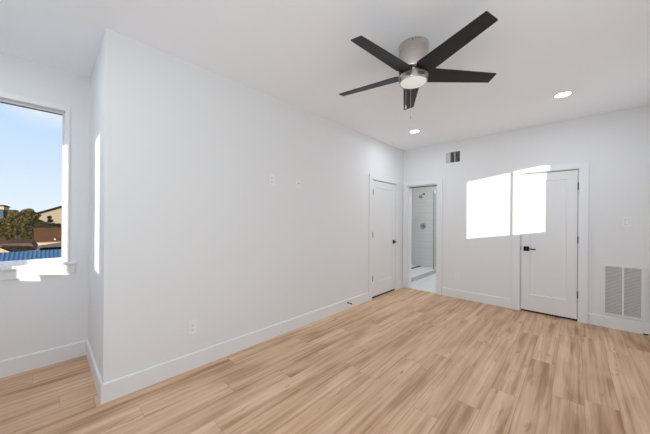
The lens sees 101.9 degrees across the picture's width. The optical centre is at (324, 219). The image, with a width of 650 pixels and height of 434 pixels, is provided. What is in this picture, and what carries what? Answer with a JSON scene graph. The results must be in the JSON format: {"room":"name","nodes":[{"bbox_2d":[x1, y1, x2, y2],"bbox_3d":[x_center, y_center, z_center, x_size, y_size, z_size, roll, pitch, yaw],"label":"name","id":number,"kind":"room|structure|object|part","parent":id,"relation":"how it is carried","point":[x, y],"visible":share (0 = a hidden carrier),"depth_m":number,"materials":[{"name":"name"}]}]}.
{"room":"empty bedroom","nodes":[
{"label":"empty bedroom","id":0,"kind":"room"},
{"bbox_2d":[0,52,89,360],"bbox_3d":[-2.858,-0.038,2.167,0.120,2.740,1.363,0,0,43],"label":"wall","id":1,"kind":"structure","parent":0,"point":[39,313],"depth_m":2.46,"materials":[{"name":"paint"}]},
{"bbox_2d":[0,91,75,279],"bbox_3d":[-2.792,-0.282,2.193,0.167,1.580,1.050,0,0,43],"label":"window","id":2,"kind":"structure","parent":1,"relation":"attached to","point":[15,269],"depth_m":2.45,"materials":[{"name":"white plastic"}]},
{"bbox_3d":[-2.751,-1.048,2.172,0.018,0.046,0.937,0,0,43],"label":"head casing","id":3,"kind":"part","parent":2,"relation":"part of","materials":[{"name":"white paint"}]},
{"bbox_3d":[-2.445,-0.312,2.500,0.018,1.422,0.034,0,0,43],"label":"casing","id":4,"kind":"part","parent":2,"relation":"part of","materials":[{"name":"white paint"}]},
{"bbox_2d":[0,340,86,377],"bbox_3d":[-2.776,1.261,2.164,0.015,0.142,1.243,0,0,43],"label":"baseboard","id":5,"kind":"structure","parent":1,"relation":"attached to","point":[12,366],"depth_m":2.38,"materials":[{"name":"white paint"}]},
{"bbox_2d":[88,38,102,375],"bbox_3d":[-2.026,-0.033,2.401,1.008,2.740,0.120,0,0,43],"label":"wall","id":6,"kind":"structure","parent":0,"point":[96,78],"depth_m":2.26,"materials":[{"name":"paint"}]},
{"bbox_2d":[86,340,102,403],"bbox_3d":[-1.983,1.267,2.259,1.008,0.142,0.015,0,0,43],"label":"baseboard","id":7,"kind":"structure","parent":6,"relation":"attached to","point":[98,382],"depth_m":2.15,"materials":[{"name":"white paint"}]},
{"bbox_2d":[101,28,403,382],"bbox_3d":[-0.064,-0.019,3.654,0.120,2.740,4.637,0,0,43],"label":"wall","id":8,"kind":"structure","parent":0,"point":[194,226],"depth_m":2.50,"materials":[{"name":"paint"}]},
{"bbox_2d":[188,320,196,334],"bbox_3d":[-1.192,0.971,2.375,0.009,0.120,0.074,0,0,43],"label":"wall outlet","id":9,"kind":"object","parent":8,"relation":"attached to","point":[192,325],"visible":1,"depth_m":2.37,"materials":[{"name":"white plastic"}]},
{"bbox_2d":[103,292,368,403],"bbox_3d":[-0.447,1.277,3.161,0.015,0.142,3.406,0,0,43],"label":"baseboard","id":10,"kind":"structure","parent":8,"relation":"attached to","point":[122,386],"depth_m":2.48,"materials":[{"name":"white paint"}]},
{"bbox_2d":[269,174,274,184],"bbox_3d":[-0.602,-0.450,2.989,0.009,0.120,0.074,0,0,43],"label":"wall outlet","id":11,"kind":"object","parent":8,"relation":"attached to","point":[271,177],"visible":1,"depth_m":2.98,"materials":[{"name":"white plastic"}]},
{"bbox_2d":[296,178,300,188],"bbox_3d":[-0.328,-0.446,3.274,0.016,0.120,0.074,0,0,43],"label":"wall plate","id":12,"kind":"object","parent":8,"relation":"attached to","point":[298,181],"visible":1,"depth_m":3.27,"materials":[{"name":"white plastic"}]},
{"bbox_2d":[368,174,398,300],"bbox_3d":[1.080,0.300,4.766,0.020,2.117,1.008,0,0,43],"label":"trim","id":13,"kind":"structure","parent":8,"relation":"attached to","point":[372,177],"depth_m":4.46,"materials":[{"name":"white paint"}]},
{"bbox_3d":[0.765,0.338,4.433,0.020,2.037,0.092,0,0,43],"label":"casing","id":14,"kind":"part","parent":13,"relation":"part of","materials":[{"name":"white paint"}]},
{"bbox_3d":[1.087,-0.718,4.766,0.020,0.080,1.008,0,0,43],"label":"head casing","id":15,"kind":"part","parent":13,"relation":"part of","materials":[{"name":"white paint"}]},
{"bbox_3d":[1.395,0.342,5.099,0.020,2.037,0.092,0,0,43],"label":"casing","id":16,"kind":"part","parent":13,"relation":"part of","materials":[{"name":"white paint"}]},
{"bbox_2d":[372,180,395,297],"bbox_3d":[1.051,0.342,4.793,0.176,2.034,0.817,0,0,43],"label":"door","id":17,"kind":"structure","parent":8,"relation":"in","point":[384,194],"depth_m":4.76,"materials":[{"name":"white paint"}]},
{"bbox_2d":[398,280,402,288],"bbox_3d":[1.494,1.290,5.215,0.015,0.142,0.215,0,0,43],"label":"baseboard","id":18,"kind":"structure","parent":8,"relation":"attached to","point":[400,283],"depth_m":5.20,"materials":[{"name":"white paint"}]},
{"bbox_2d":[0,273,649,433],"bbox_3d":[1.161,1.399,3.317,4.395,0.080,8.570,0,0,43],"label":"floor","id":19,"kind":"structure","parent":0,"point":[403,360],"depth_m":2.17,"materials":[{"name":"brown wood"}]},
{"bbox_2d":[411,265,435,281],"bbox_3d":[2.065,1.315,6.571,0.884,0.104,2.296,0,0,43],"label":"shower pan","id":20,"kind":"object","parent":19,"relation":"on","point":[417,272],"visible":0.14,"depth_m":6.55,"materials":[{"name":"white"}]},
{"bbox_2d":[433,191,435,268],"bbox_3d":[2.954,0.271,6.901,0.036,1.995,0.606,0,0,43],"label":"glass panel","id":21,"kind":"object","parent":20,"relation":"on","point":[434,192],"visible":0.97,"depth_m":6.68,"materials":[{"name":"grey"}]},
{"bbox_2d":[0,0,649,150],"bbox_3d":[1.282,-1.430,3.221,4.675,0.100,8.570,0,0,43],"label":"ceiling","id":22,"kind":"structure","parent":0,"point":[302,54],"depth_m":2.14,"materials":[{"name":"paint"}]},
{"bbox_2d":[408,129,420,132],"bbox_3d":[1.401,-1.376,4.124,0.186,0.007,0.186,0,0,43],"label":"recessed light","id":23,"kind":"object","parent":22,"relation":"in","point":[413,130],"visible":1,"depth_m":4.12,"materials":[{"name":"white plastic"}]},
{"bbox_2d":[339,11,497,118],"bbox_3d":[0.669,-1.113,2.096,1.272,0.542,1.259,0,0,43],"label":"ceiling fan","id":24,"kind":"object","parent":22,"relation":"hanging from","point":[416,67],"visible":1,"depth_m":2.00,"materials":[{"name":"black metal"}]},
{"bbox_3d":[0.390,-1.157,2.304,0.575,0.039,0.143,0,0,32],"label":"blade","id":25,"kind":"part","parent":24,"relation":"part of","materials":[{"name":"black wood"}]},
{"bbox_3d":[0.418,-1.157,1.867,0.575,0.039,0.143,0,0,-40],"label":"blade","id":26,"kind":"part","parent":24,"relation":"part of","materials":[{"name":"black wood"}]},
{"bbox_3d":[0.797,-1.154,2.465,0.143,0.039,0.575,0,0,14],"label":"blade","id":27,"kind":"part","parent":24,"relation":"part of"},
{"bbox_3d":[0.842,-1.154,1.758,0.143,0.039,0.575,0,0,-22],"label":"blade","id":28,"kind":"part","parent":24,"relation":"part of","materials":[{"name":"black wood"}]},
{"bbox_3d":[1.077,-1.153,2.128,0.575,0.039,0.143,0,0,-4],"label":"blade","id":29,"kind":"part","parent":24,"relation":"part of","materials":[{"name":"black wood"}]},
{"bbox_2d":[552,90,573,98],"bbox_3d":[2.611,-1.368,2.895,0.186,0.007,0.186,0,0,43],"label":"recessed light","id":30,"kind":"object","parent":22,"relation":"in","point":[563,94],"visible":1,"depth_m":2.89,"materials":[{"name":"white plastic"}]},
{"bbox_2d":[411,230,411,264],"bbox_3d":[1.697,-0.007,6.927,0.150,2.740,2.300,0,0,43],"label":"wall","id":31,"kind":"structure","parent":0,"point":[411,230],"depth_m":7.70,"materials":[{"name":"tile"}]},
{"bbox_2d":[412,186,436,267],"bbox_3d":[3.527,0.005,6.862,2.900,2.740,0.120,0,0,43],"label":"wall","id":32,"kind":"structure","parent":0,"point":[422,208],"depth_m":7.47,"materials":[{"name":"tile"}]},
{"bbox_2d":[420,223,425,228],"bbox_3d":[2.759,0.186,7.457,0.176,0.170,0.068,0,0,43],"label":"shower valve","id":33,"kind":"object","parent":32,"relation":"attached to","point":[422,225],"visible":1,"depth_m":7.46,"materials":[{"name":"silver metal"}]},
{"bbox_2d":[404,105,649,322],"bbox_3d":[2.356,-0.003,4.640,4.250,2.740,0.120,0,0,43],"label":"wall","id":34,"kind":"structure","parent":0,"point":[477,212],"depth_m":3.94,"materials":[{"name":"paint"}]},
{"bbox_2d":[403,179,442,294],"bbox_3d":[1.882,0.316,5.065,0.752,2.096,0.150,0,0,43],"label":"trim","id":35,"kind":"structure","parent":34,"relation":"attached to","point":[407,191],"depth_m":5.20,"materials":[{"name":"white paint"}]},
{"bbox_3d":[1.601,0.354,5.248,0.092,2.016,0.030,0,0,43],"label":"casing","id":36,"kind":"part","parent":35,"relation":"part of","materials":[{"name":"white paint"}]},
{"bbox_3d":[1.847,-0.692,5.021,0.752,0.080,0.030,0,0,43],"label":"head casing","id":37,"kind":"part","parent":35,"relation":"part of","materials":[{"name":"white paint"}]},
{"bbox_3d":[2.080,0.357,4.795,0.092,2.016,0.030,0,0,43],"label":"casing","id":38,"kind":"part","parent":35,"relation":"part of","materials":[{"name":"white paint"}]},
{"bbox_2d":[445,149,460,164],"bbox_3d":[2.253,-1.099,4.651,0.278,0.228,0.015,0,0,43],"label":"air vent","id":39,"kind":"object","parent":34,"relation":"in","point":[451,157],"visible":1,"depth_m":4.65,"materials":[{"name":"white metal"}]},
{"bbox_2d":[442,287,511,308],"bbox_3d":[2.493,1.297,4.409,1.040,0.142,0.015,0,0,43],"label":"baseboard","id":40,"kind":"structure","parent":34,"relation":"attached to","point":[476,297],"depth_m":4.36,"materials":[{"name":"white paint"}]},
{"bbox_2d":[520,169,578,320],"bbox_3d":[3.206,0.345,3.793,0.633,2.056,0.176,0,0,43],"label":"door","id":41,"kind":"structure","parent":34,"relation":"in","point":[549,238],"depth_m":3.76,"materials":[{"name":"white paint"}]},
{"bbox_2d":[512,161,588,323],"bbox_3d":[3.174,0.303,3.761,0.822,2.139,0.030,0,0,43],"label":"trim","id":42,"kind":"structure","parent":34,"relation":"attached to","point":[583,167],"depth_m":3.53,"materials":[{"name":"white paint"}]},
{"bbox_3d":[2.909,0.342,4.012,0.092,2.059,0.030,0,0,43],"label":"casing","id":43,"kind":"part","parent":42,"relation":"part of","materials":[{"name":"white paint"}]},
{"bbox_3d":[3.181,-0.726,3.761,0.822,0.080,0.030,0,0,43],"label":"head casing","id":44,"kind":"part","parent":42,"relation":"part of","materials":[{"name":"white paint"}]},
{"bbox_3d":[3.439,0.345,3.510,0.092,2.059,0.030,0,0,43],"label":"casing","id":45,"kind":"part","parent":42,"relation":"part of","materials":[{"name":"white paint"}]},
{"bbox_2d":[588,313,642,333],"bbox_3d":[3.643,1.305,3.322,0.464,0.142,0.015,0,0,43],"label":"baseboard","id":46,"kind":"structure","parent":34,"relation":"attached to","point":[594,319],"depth_m":3.30,"materials":[{"name":"white paint"}]},
{"bbox_2d":[600,263,646,322],"bbox_3d":[3.695,0.899,3.271,0.382,0.662,0.021,0,0,43],"label":"air vent","id":47,"kind":"object","parent":34,"relation":"in","point":[623,288],"visible":1,"depth_m":3.26,"materials":[{"name":"white metal"}]},
{"bbox_3d":[3.638,0.895,3.326,0.144,0.590,0.010,0,0,43],"label":"louver panel","id":48,"kind":"part","parent":47,"relation":"part of","materials":[{"name":"white metal"}]},
{"bbox_3d":[3.752,0.896,3.218,0.138,0.590,0.010,0,0,43],"label":"louver panel","id":49,"kind":"part","parent":47,"relation":"part of","materials":[{"name":"white metal"}]},
{"bbox_2d":[622,217,631,226],"bbox_3d":[3.726,0.032,3.254,0.074,0.120,0.012,0,0,43],"label":"light switch","id":50,"kind":"object","parent":34,"relation":"attached to","point":[627,221],"visible":1,"depth_m":3.25,"materials":[{"name":"white plastic"}]},
{"bbox_2d":[643,322,648,333],"bbox_3d":[3.829,1.298,3.148,0.046,0.126,0.013,0,0,43],"label":"trim","id":51,"kind":"structure","parent":34,"relation":"attached to","point":[645,325],"depth_m":3.14,"materials":[{"name":"white paint"}]},
{"bbox_2d":[649,222,649,335],"bbox_3d":[1.883,-0.006,0.959,0.120,2.740,6.120,0,0,43],"label":"wall","id":52,"kind":"structure","parent":0,"point":[649,222],"depth_m":3.12,"materials":[{"name":"paint"}]},
{"label":"outside","id":53,"kind":"structure","parent":0,"visible":0},
{"bbox_3d":[-96.144,3.998,90.841,255.500,0.200,260.000,0,0,43],"label":"ground","id":54,"kind":"structure","parent":53,"visible":0},
{"bbox_2d":[0,205,17,217],"bbox_3d":[-95.153,0.029,69.222,15.400,7.750,18.700,0,0,43],"label":"apartment building","id":55,"kind":"structure","parent":54,"relation":"on","point":[4,209],"depth_m":70.38,"materials":[{"name":"brown brick"}]},
{"bbox_3d":[-95.769,-3.125,68.621,14.900,0.850,16.550,0,0,43],"label":"cornice","id":56,"kind":"part","parent":55,"relation":"part of","materials":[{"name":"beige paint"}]},
{"bbox_2d":[0,239,39,252],"bbox_3d":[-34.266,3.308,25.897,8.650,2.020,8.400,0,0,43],"label":"gabled house","id":57,"kind":"structure","parent":54,"relation":"on","point":[11,245],"depth_m":26.25,"materials":[{"name":"beige paint"}]},
{"bbox_2d":[0,208,43,240],"bbox_3d":[-56.071,1.056,48.922,3.747,6.405,6.367,0,0,38],"label":"broadleaf tree","id":58,"kind":"object","parent":54,"relation":"on","point":[21,224],"visible":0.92,"depth_m":48.26,"materials":[{"name":"green plant"}]},
{"bbox_2d":[0,249,61,260],"bbox_3d":[-22.851,3.372,19.512,9.014,2.048,23.060,0,0,43],"label":"roof","id":59,"kind":"structure","parent":54,"relation":"on","point":[24,255],"depth_m":19.49,"materials":[{"name":"blue"}]},
{"bbox_2d":[34,226,61,249],"bbox_3d":[-38.498,2.744,43.763,10.050,3.090,13.150,0,0,43],"label":"roofed building","id":60,"kind":"structure","parent":54,"relation":"on","point":[47,237],"depth_m":37.62,"materials":[{"name":"brown paint"}]},
{"bbox_2d":[39,206,61,225],"bbox_3d":[-69.663,-0.563,74.787,15.000,9.280,19.800,0,0,43],"label":"gabled building","id":61,"kind":"structure","parent":54,"relation":"on","point":[56,213],"depth_m":66.32,"materials":[{"name":"beige paint"}]},
{"bbox_2d":[43,216,61,225],"bbox_3d":[-56.151,1.692,54.006,1.543,4.962,3.210,0,0,43],"label":"slender tree","id":62,"kind":"object","parent":54,"relation":"on","point":[49,221],"visible":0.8,"depth_m":53.92,"materials":[{"name":"green plant"}]}
]}

